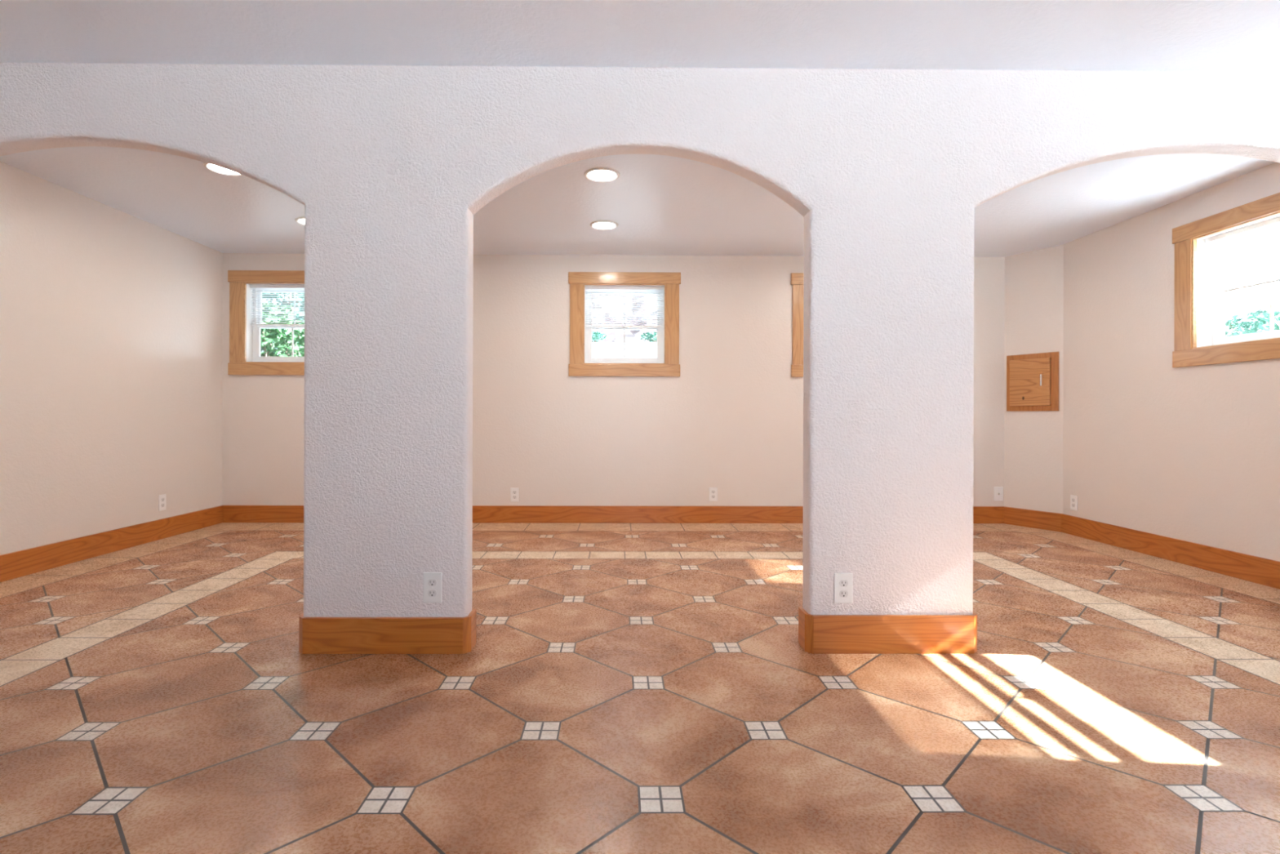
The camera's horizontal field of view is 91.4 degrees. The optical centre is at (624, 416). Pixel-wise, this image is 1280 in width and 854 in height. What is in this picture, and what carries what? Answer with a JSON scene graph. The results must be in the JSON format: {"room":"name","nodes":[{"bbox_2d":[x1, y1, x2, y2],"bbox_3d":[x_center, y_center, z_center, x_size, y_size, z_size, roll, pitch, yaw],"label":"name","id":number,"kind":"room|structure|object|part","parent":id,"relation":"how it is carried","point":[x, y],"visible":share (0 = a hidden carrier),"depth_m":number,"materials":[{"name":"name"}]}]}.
{"room":"empty basement room","nodes":[
{"label":"empty basement room","id":0,"kind":"room"},
{"bbox_2d":[0,161,222,555],"bbox_3d":[-3.814,-0.267,1.647,0.200,2.512,8.760,0,0,0],"label":"wall","id":1,"kind":"structure","parent":0,"point":[111,319],"depth_m":4.44,"materials":[{"name":"beige paint"}]},
{"bbox_2d":[0,505,222,582],"bbox_3d":[-3.731,0.910,4.278,0.018,0.160,3.100,0,0,0],"label":"baseboard","id":2,"kind":"structure","parent":1,"relation":"attached to","point":[16,564],"depth_m":4.43,"materials":[{"name":"brown wood"}]},
{"bbox_2d":[158,493,165,511],"bbox_3d":[-3.741,0.698,5.058,0.009,0.129,0.079,0,0,0],"label":"wall outlet","id":3,"kind":"object","parent":1,"relation":"attached to","point":[162,498],"visible":1,"depth_m":5.05,"materials":[{"name":"white plastic"}]},
{"bbox_2d":[222,253,1004,506],"bbox_3d":[0.040,-0.256,5.961,7.580,2.512,0.200,0,0,0],"label":"wall","id":4,"kind":"structure","parent":0,"point":[731,421],"depth_m":5.86,"materials":[{"name":"beige paint"}]},
{"bbox_2d":[227,270,304,375],"bbox_3d":[-3.163,-0.869,5.912,1.052,0.973,0.203,0,0,0],"label":"window","id":5,"kind":"structure","parent":4,"relation":"in","point":[245,358],"depth_m":5.81,"materials":[{"name":"brown wood"}]},
{"bbox_3d":[-3.611,-0.874,5.820,0.127,0.753,0.019,0,0,0],"label":"casing","id":6,"kind":"part","parent":5,"relation":"part of","materials":[{"name":"brown wood"}]},
{"bbox_3d":[-3.164,-0.439,5.822,1.044,0.113,0.023,0,0,0],"label":"sill casing","id":7,"kind":"part","parent":5,"relation":"part of","materials":[{"name":"brown wood"}]},
{"bbox_3d":[-3.162,-1.302,5.822,1.052,0.107,0.023,0,0,0],"label":"head casing","id":8,"kind":"part","parent":5,"relation":"part of","materials":[{"name":"brown wood"}]},
{"bbox_2d":[249,284,304,329],"bbox_3d":[-3.163,-1.027,5.904,0.742,0.426,0.046,0,0,0],"label":"window blind","id":9,"kind":"object","parent":5,"relation":"attached to","point":[258,287],"visible":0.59,"depth_m":5.91,"materials":[{"name":"white plastic"}]},
{"bbox_3d":[-3.163,-0.863,5.911,0.736,0.016,0.024,0,0,0],"label":"rail","id":10,"kind":"part","parent":9,"relation":"part of","materials":[{"name":"white plastic"}]},
{"bbox_3d":[-3.164,-0.872,5.981,0.754,0.737,0.060,0,0,0],"label":"frame","id":11,"kind":"part","parent":5,"relation":"part of","materials":[{"name":"white plastic"}]},
{"bbox_3d":[-3.164,-0.703,5.959,0.694,0.338,0.028,0,0,0],"label":"sash","id":12,"kind":"part","parent":5,"relation":"part of","materials":[{"name":"white plastic"}]},
{"bbox_3d":[-3.164,-1.027,5.992,0.694,0.367,0.026,0,0,0],"label":"sash","id":13,"kind":"part","parent":5,"relation":"part of","materials":[{"name":"white plastic"}]},
{"bbox_2d":[510,487,519,501],"bbox_3d":[-1.026,0.734,5.847,0.079,0.129,0.009,0,0,0],"label":"wall outlet","id":14,"kind":"object","parent":4,"relation":"attached to","point":[514,491],"visible":1,"depth_m":5.84,"materials":[{"name":"white plastic"}]},
{"bbox_2d":[222,505,1004,523],"bbox_3d":[-0.074,0.920,5.851,7.321,0.160,0.018,0,0,0],"label":"baseboard","id":15,"kind":"structure","parent":4,"relation":"attached to","point":[231,513],"depth_m":5.84,"materials":[{"name":"brown wood"}]},
{"bbox_2d":[568,271,680,376],"bbox_3d":[0.001,-0.861,5.939,1.052,0.973,0.203,0,0,0],"label":"window","id":16,"kind":"structure","parent":4,"relation":"in","point":[666,362],"depth_m":5.84,"materials":[{"name":"brown wood"}]},
{"bbox_3d":[-0.446,-0.865,5.847,0.127,0.753,0.019,0,0,0],"label":"casing","id":17,"kind":"part","parent":16,"relation":"part of","materials":[{"name":"brown wood"}]},
{"bbox_3d":[0.001,-0.430,5.849,1.044,0.113,0.023,0,0,0],"label":"sill casing","id":18,"kind":"part","parent":16,"relation":"part of","materials":[{"name":"brown wood"}]},
{"bbox_3d":[0.001,-0.694,5.986,0.694,0.338,0.028,0,0,0],"label":"sash","id":19,"kind":"part","parent":16,"relation":"part of","materials":[{"name":"white plastic"}]},
{"bbox_2d":[585,286,663,331],"bbox_3d":[0.002,-1.018,5.931,0.742,0.426,0.046,0,0,0],"label":"window blind","id":20,"kind":"object","parent":16,"relation":"attached to","point":[619,289],"visible":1,"depth_m":5.94,"materials":[{"name":"white plastic"}]},
{"bbox_3d":[0.001,-0.854,5.938,0.736,0.016,0.024,0,0,0],"label":"rail","id":21,"kind":"part","parent":20,"relation":"part of","materials":[{"name":"white plastic"}]},
{"bbox_3d":[0.001,-1.018,6.019,0.694,0.367,0.026,0,0,0],"label":"sash","id":22,"kind":"part","parent":16,"relation":"part of","materials":[{"name":"white plastic"}]},
{"bbox_3d":[0.003,-1.294,5.849,1.052,0.107,0.023,0,0,0],"label":"head casing","id":23,"kind":"part","parent":16,"relation":"part of","materials":[{"name":"brown wood"}]},
{"bbox_3d":[0.001,-0.864,6.008,0.754,0.737,0.060,0,0,0],"label":"frame","id":24,"kind":"part","parent":16,"relation":"part of","materials":[{"name":"white plastic"}]},
{"bbox_3d":[0.451,-0.862,5.855,0.127,0.753,0.019,0,0,0],"label":"casing","id":25,"kind":"part","parent":16,"relation":"part of","materials":[{"name":"brown wood"}]},
{"bbox_2d":[709,487,717,501],"bbox_3d":[0.836,0.731,5.863,0.079,0.129,0.009,0,0,0],"label":"wall outlet","id":26,"kind":"object","parent":4,"relation":"attached to","point":[713,491],"visible":1,"depth_m":5.86,"materials":[{"name":"white plastic"}]},
{"bbox_2d":[791,272,803,377],"bbox_3d":[2.091,-0.855,5.957,1.052,0.973,0.203,0,0,0],"label":"window","id":27,"kind":"structure","parent":4,"relation":"in","point":[797,278],"depth_m":5.86,"materials":[{"name":"brown wood"}]},
{"bbox_3d":[2.091,-0.425,5.867,1.044,0.113,0.023,0,0,0],"label":"sill casing","id":28,"kind":"part","parent":27,"relation":"part of","materials":[{"name":"brown wood"}]},
{"bbox_3d":[2.093,-1.288,5.867,1.052,0.107,0.023,0,0,0],"label":"head casing","id":29,"kind":"part","parent":27,"relation":"part of","materials":[{"name":"brown wood"}]},
{"bbox_2d":[993,486,1003,500],"bbox_3d":[3.527,0.730,5.881,0.088,0.132,0.019,0,0,0],"label":"cable jack","id":30,"kind":"object","parent":4,"relation":"attached to","point":[997,491],"visible":1,"depth_m":5.88,"materials":[{"name":"white plastic"}]},
{"bbox_2d":[0,522,1279,853],"bbox_3d":[0.073,1.075,1.581,7.980,0.150,8.960,0,0,0],"label":"floor","id":31,"kind":"structure","parent":0,"point":[622,688],"depth_m":2.13,"materials":[{"name":"tile"}]},
{"bbox_2d":[0,62,1279,617],"bbox_3d":[0.068,-0.249,2.703,7.580,2.498,0.115,0,0,0],"label":"wall","id":32,"kind":"structure","parent":0,"point":[391,167],"depth_m":2.65,"materials":[{"name":"white paint"}]},
{"bbox_2d":[298,607,476,653],"bbox_3d":[-1.014,0.922,2.694,0.728,0.150,0.149,0,0,0],"label":"baseboard","id":33,"kind":"structure","parent":32,"relation":"attached to","point":[317,635],"depth_m":2.62,"materials":[{"name":"brown wood"}]},
{"bbox_2d":[422,572,441,602],"bbox_3d":[-0.809,0.722,2.634,0.079,0.129,0.009,0,0,0],"label":"wall outlet","id":34,"kind":"object","parent":32,"relation":"attached to","point":[432,581],"visible":1,"depth_m":2.63,"materials":[{"name":"white plastic"}]},
{"bbox_2d":[427,589,436,596],"bbox_3d":[-0.809,0.745,2.631,0.037,0.029,0.003,0,0,0],"label":"receptacle","id":35,"kind":"object","parent":34,"relation":"attached to","point":[431,593],"depth_m":2.63,"materials":[{"name":"white plastic"}]},
{"bbox_2d":[427,578,436,586],"bbox_3d":[-0.809,0.700,2.631,0.037,0.029,0.003,0,0,0],"label":"receptacle","id":36,"kind":"object","parent":34,"relation":"attached to","point":[431,582],"depth_m":2.63,"materials":[{"name":"white plastic"}]},
{"bbox_2d":[834,573,853,603],"bbox_3d":[0.930,0.729,2.648,0.079,0.129,0.009,0,0,0],"label":"wall outlet","id":37,"kind":"object","parent":32,"relation":"attached to","point":[843,582],"visible":1,"depth_m":2.65,"materials":[{"name":"white plastic"}]},
{"bbox_2d":[839,590,848,596],"bbox_3d":[0.930,0.752,2.646,0.037,0.029,0.003,0,0,0],"label":"receptacle","id":38,"kind":"object","parent":37,"relation":"attached to","point":[842,593],"depth_m":2.64,"materials":[{"name":"white plastic"}]},
{"bbox_2d":[839,579,848,586],"bbox_3d":[0.930,0.707,2.646,0.037,0.029,0.003,0,0,0],"label":"receptacle","id":39,"kind":"object","parent":37,"relation":"attached to","point":[842,582],"depth_m":2.64,"materials":[{"name":"white plastic"}]},
{"bbox_2d":[798,605,977,653],"bbox_3d":[1.139,0.923,2.712,0.739,0.160,0.149,0,0,0],"label":"baseboard","id":40,"kind":"structure","parent":32,"relation":"attached to","point":[817,633],"depth_m":2.64,"materials":[{"name":"brown wood"}]},
{"bbox_2d":[0,0,1279,257],"bbox_3d":[0.081,-1.614,1.581,7.980,0.272,8.960,0,0,0],"label":"ceiling","id":41,"kind":"structure","parent":0,"point":[1056,35],"depth_m":2.57,"materials":[{"name":"white paint"}]},
{"bbox_2d":[203,162,242,175],"bbox_3d":[-2.439,-1.513,3.814,0.224,0.012,0.224,0,0,0],"label":"recessed light","id":42,"kind":"object","parent":41,"relation":"in","point":[214,168],"visible":0.37,"depth_m":3.84,"materials":[{"name":"white glass"}]},
{"bbox_2d":[294,217,304,225],"bbox_3d":[-2.443,-1.513,4.869,0.224,0.012,0.224,0,0,0],"label":"recessed light","id":43,"kind":"object","parent":41,"relation":"in","point":[300,220],"visible":0.3,"depth_m":4.82,"materials":[{"name":"white glass"}]},
{"bbox_2d":[584,167,619,182],"bbox_3d":[-0.139,-1.506,3.904,0.224,0.012,0.224,0,0,0],"label":"recessed light","id":44,"kind":"object","parent":41,"relation":"in","point":[596,174],"visible":1,"depth_m":3.89,"materials":[{"name":"white glass"}]},
{"bbox_2d":[590,220,617,230],"bbox_3d":[-0.159,-1.506,4.934,0.224,0.012,0.224,0,0,0],"label":"recessed light","id":45,"kind":"object","parent":41,"relation":"in","point":[599,224],"visible":1,"depth_m":4.92,"materials":[{"name":"white glass"}]},
{"bbox_2d":[1004,244,1063,513],"bbox_3d":[3.720,-0.246,5.682,0.265,2.512,0.460,0,0,0],"label":"wall","id":46,"kind":"structure","parent":0,"point":[1033,313],"depth_m":5.66,"materials":[{"name":"beige paint"}]},
{"bbox_2d":[1004,506,1061,532],"bbox_3d":[3.698,0.930,5.668,0.019,0.160,0.504,0,0,-30],"label":"baseboard","id":47,"kind":"structure","parent":46,"relation":"attached to","point":[1050,521],"depth_m":5.65,"materials":[{"name":"brown wood"}]},
{"bbox_2d":[1006,351,1059,411],"bbox_3d":[3.683,-0.307,5.658,0.060,0.520,0.442,0,0,-30],"label":"access panel","id":48,"kind":"object","parent":46,"relation":"attached to","point":[1033,380],"visible":1,"depth_m":5.64,"materials":[{"name":"brown wood"}]},
{"bbox_3d":[3.679,-0.308,5.671,0.018,0.422,0.344,0,0,-30],"label":"door","id":49,"kind":"part","parent":48,"relation":"part of","materials":[{"name":"brown wood"}]},
{"bbox_3d":[3.716,-0.322,5.563,0.024,0.104,0.016,0,0,-30],"label":"handle","id":50,"kind":"part","parent":48,"relation":"part of","materials":[{"name":"silver metal"}]},
{"bbox_2d":[1062,162,1279,561],"bbox_3d":[3.968,-0.245,1.514,0.200,2.512,8.760,0,0,0],"label":"wall","id":51,"kind":"structure","parent":0,"point":[1192,454],"depth_m":4.50,"materials":[{"name":"beige paint"}]},
{"bbox_2d":[1070,494,1077,511],"bbox_3d":[3.828,0.736,5.317,0.009,0.129,0.079,0,0,0],"label":"wall outlet","id":52,"kind":"object","parent":51,"relation":"attached to","point":[1073,499],"visible":1,"depth_m":5.31,"materials":[{"name":"white plastic"}]},
{"bbox_2d":[1061,513,1279,589],"bbox_3d":[3.833,0.931,4.125,0.018,0.160,2.664,0,0,0],"label":"baseboard","id":53,"kind":"structure","parent":51,"relation":"attached to","point":[1259,570],"depth_m":4.29,"materials":[{"name":"brown wood"}]},
{"bbox_2d":[1172,192,1279,367],"bbox_3d":[3.928,-0.823,3.834,0.203,0.970,1.052,0,0,0],"label":"window","id":54,"kind":"structure","parent":51,"relation":"in","point":[1199,322],"depth_m":4.17,"materials":[{"name":"brown wood"}]},
{"bbox_3d":[3.836,-0.826,4.282,0.019,0.750,0.127,0,0,0],"label":"casing","id":55,"kind":"part","parent":54,"relation":"part of","materials":[{"name":"brown wood"}]},
{"bbox_3d":[3.837,-0.395,3.833,0.023,0.113,1.044,0,0,0],"label":"sill casing","id":56,"kind":"part","parent":54,"relation":"part of","materials":[{"name":"brown wood"}]},
{"bbox_3d":[3.839,-1.255,3.833,0.023,0.107,1.052,0,0,0],"label":"head casing","id":57,"kind":"part","parent":54,"relation":"part of","materials":[{"name":"brown wood"}]},
{"bbox_2d":[1204,216,1279,301],"bbox_3d":[3.921,-0.979,3.834,0.046,0.426,0.742,0,0,0],"label":"window blind","id":58,"kind":"object","parent":54,"relation":"attached to","point":[1276,220],"visible":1,"depth_m":3.96,"materials":[{"name":"white plastic"}]},
{"bbox_3d":[3.912,-0.995,4.105,0.001,0.355,0.002,0,0,0],"label":"ladder cord","id":59,"kind":"part","parent":58,"relation":"part of","materials":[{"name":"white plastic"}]},
{"bbox_3d":[3.928,-0.815,3.834,0.024,0.016,0.736,0,0,0],"label":"rail","id":60,"kind":"part","parent":58,"relation":"part of","materials":[{"name":"white plastic"}]},
{"bbox_3d":[3.998,-0.826,3.834,0.060,0.734,0.754,0,0,0],"label":"frame","id":61,"kind":"part","parent":54,"relation":"part of","materials":[{"name":"white plastic"}]},
{"bbox_3d":[3.975,-0.657,3.834,0.028,0.336,0.694,0,0,0],"label":"sash","id":62,"kind":"part","parent":54,"relation":"part of","materials":[{"name":"white plastic"}]},
{"bbox_3d":[4.009,-0.980,3.835,0.026,0.366,0.694,0,0,0],"label":"sash","id":63,"kind":"part","parent":54,"relation":"part of","materials":[{"name":"white plastic"}]},
{"label":"outside","id":64,"kind":"structure","parent":0,"visible":0},
{"bbox_3d":[14.979,-0.028,7.129,21.920,0.300,38.000,0,0,0],"label":"ground","id":65,"kind":"structure","parent":64,"visible":0},
{"bbox_2d":[1224,324,1274,336],"bbox_3d":[10.761,-0.915,9.260,0.125,1.450,8.035,0,0,0],"label":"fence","id":66,"kind":"object","parent":65,"relation":"on","point":[1260,330],"visible":0.02,"depth_m":11.00,"materials":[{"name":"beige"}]},
{"bbox_2d":[1224,308,1279,337],"bbox_3d":[9.528,-0.907,9.393,1.057,1.428,1.064,0,0,0],"label":"tree","id":67,"kind":"object","parent":65,"relation":"on","point":[1257,322],"visible":0.25,"depth_m":9.30,"materials":[{"name":"green plant"}]},
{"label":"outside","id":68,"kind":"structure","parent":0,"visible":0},
{"bbox_3d":[-11.097,-0.101,15.935,30.080,0.300,19.940,0,0,0],"label":"soil","id":69,"kind":"object","parent":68,"visible":0},
{"bbox_2d":[260,301,304,356],"bbox_3d":[-5.431,-0.998,9.548,1.584,1.525,1.556,0,0,0],"label":"tree","id":70,"kind":"object","parent":69,"relation":"on","point":[267,346],"visible":0.26,"depth_m":9.32,"materials":[{"name":"green plant"}]},
{"bbox_2d":[262,293,304,356],"bbox_3d":[-6.390,-2.000,12.102,3.058,3.524,3.099,0,0,0],"label":"tree","id":71,"kind":"object","parent":69,"relation":"on","point":[262,293],"visible":0.05,"depth_m":11.46,"materials":[{"name":"green plant"}]},
{"bbox_2d":[591,342,656,357],"bbox_3d":[1.571,-0.656,9.439,9.700,0.880,0.250,0,0,0],"label":"wall","id":72,"kind":"structure","parent":69,"relation":"on","point":[599,349],"depth_m":9.30,"materials":[{"name":"white"}]},
{"bbox_2d":[591,330,607,342],"bbox_3d":[-0.441,-1.190,9.414,0.374,0.194,0.345,0,0,0],"label":"shrub","id":73,"kind":"object","parent":72,"relation":"on","point":[601,335],"visible":0.72,"depth_m":9.35,"materials":[{"name":"green plant"}]},
{"bbox_2d":[639,331,656,342],"bbox_3d":[0.489,-1.192,9.440,0.527,0.186,0.530,0,0,0],"label":"shrub","id":74,"kind":"object","parent":72,"relation":"on","point":[651,338],"visible":0.45,"depth_m":9.35,"materials":[{"name":"green plant"}]},
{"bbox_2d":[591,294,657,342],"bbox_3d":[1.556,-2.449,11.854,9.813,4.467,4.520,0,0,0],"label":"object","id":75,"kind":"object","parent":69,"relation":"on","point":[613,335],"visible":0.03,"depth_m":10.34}
]}

